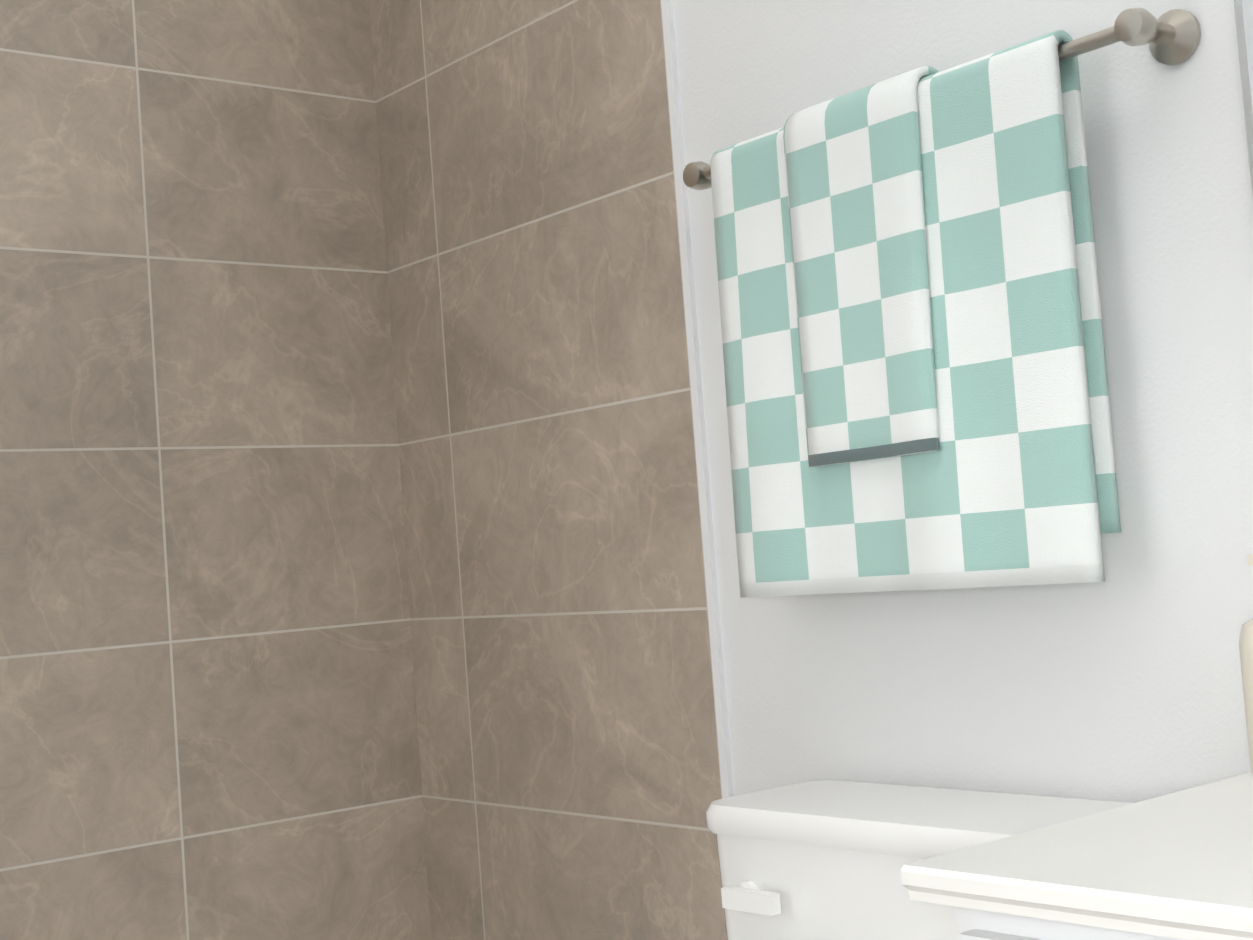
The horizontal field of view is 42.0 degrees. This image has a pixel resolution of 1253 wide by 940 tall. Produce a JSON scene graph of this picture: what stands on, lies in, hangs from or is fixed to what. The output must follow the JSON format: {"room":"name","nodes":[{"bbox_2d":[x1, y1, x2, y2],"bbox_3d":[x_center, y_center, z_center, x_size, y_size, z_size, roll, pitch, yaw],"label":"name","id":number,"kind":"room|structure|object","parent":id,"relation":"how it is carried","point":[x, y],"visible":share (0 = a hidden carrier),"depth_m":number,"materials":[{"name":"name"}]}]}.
{"room":"bathroom","nodes":[
{"label":"bathroom","id":0,"kind":"room"},
{"bbox_2d":[672,0,1252,802],"bbox_3d":[0.456,-0.279,1.901,0.120,2.740,2.798,-2,-4,-40],"label":"wall","id":1,"kind":"structure","parent":0,"point":[1122,682],"depth_m":1.77,"materials":[{"name":"white paint"}]},
{"bbox_2d":[369,0,726,939],"bbox_3d":[-0.150,-0.053,2.538,0.008,2.451,0.768,-2,-4,-40],"label":"wall tile","id":2,"kind":"structure","parent":1,"relation":"attached to","point":[561,662],"depth_m":2.50,"materials":[{"name":"brown tile"}]},
{"bbox_2d":[661,0,733,798],"bbox_3d":[0.098,-0.088,2.238,0.008,2.451,0.014,-2,-4,-40],"label":"trim","id":3,"kind":"structure","parent":1,"relation":"attached to","point":[698,419],"depth_m":2.23,"materials":[{"name":"white"}]},
{"bbox_2d":[683,8,1200,189],"bbox_3d":[0.322,-0.412,1.893,0.090,0.056,0.705,-2,-4,-40],"label":"bar","id":4,"kind":"object","parent":1,"relation":"attached to","point":[1171,37],"visible":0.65,"depth_m":1.65,"materials":[{"name":"silver metal"}]},
{"bbox_2d":[783,66,939,466],"bbox_3d":[0.288,-0.227,1.891,0.086,0.432,0.200,-2,-4,-40],"label":"hand towel","id":5,"kind":"object","parent":4,"relation":"hanging from","point":[853,165],"visible":0.79,"depth_m":1.86,"materials":[{"name":"fabric"}]},
{"bbox_2d":[710,30,1120,597],"bbox_3d":[0.303,-0.148,1.873,0.068,0.571,0.520,-2,-4,-40],"label":"hanging towel","id":6,"kind":"object","parent":4,"relation":"hanging from","point":[1012,481],"visible":0.67,"depth_m":1.76,"materials":[{"name":"fabric"}]},
{"bbox_2d":[1234,0,1252,194],"bbox_3d":[0.885,-0.374,1.282,0.006,1.029,0.858,-2,-4,-40],"label":"mirror","id":7,"kind":"object","parent":1,"relation":"attached to","point":[1244,16],"visible":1,"depth_m":1.61,"materials":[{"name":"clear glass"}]},
{"bbox_3d":[-0.247,1.138,1.152,2.220,0.060,2.798,-2,-4,-40],"label":"floor","id":8,"kind":"structure","parent":0,"visible":0},
{"bbox_2d":[705,780,1132,939],"bbox_3d":[0.124,0.743,1.599,0.787,0.738,0.494,-2,-4,-40],"label":"toilet","id":9,"kind":"object","parent":8,"relation":"on","point":[820,860],"visible":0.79,"depth_m":1.77,"materials":[{"name":"white ceramic"}]},
{"bbox_2d":[901,772,1252,939],"bbox_3d":[0.747,0.534,1.039,0.562,0.984,0.951,-2,-4,-40],"label":"bathroom vanity","id":10,"kind":"object","parent":8,"relation":"on","point":[1178,865],"visible":1,"depth_m":1.19,"materials":[{"name":"painted wood"},{"name":"quartz stone"},{"name":"brushed nickel"}]},
{"bbox_2d":[1239,554,1252,773],"bbox_3d":[0.614,0.181,1.520,0.080,0.208,0.080,-2,-4,-40],"label":"soap dispenser","id":11,"kind":"object","parent":10,"relation":"on","point":[1246,646],"visible":0.96,"depth_m":1.51,"materials":[{"name":"beige ceramic"}]},
{"bbox_3d":[-1.247,-0.134,2.219,2.100,2.740,0.120,-2,-4,-40],"label":"wall","id":12,"kind":"structure","parent":0,"visible":0},
{"bbox_2d":[0,0,431,939],"bbox_3d":[-0.993,-0.169,2.351,1.522,2.115,0.008,-2,-4,-40],"label":"wall tile","id":13,"kind":"structure","parent":12,"relation":"attached to","point":[208,720],"depth_m":2.59,"materials":[{"name":"brown tile"}]}
]}

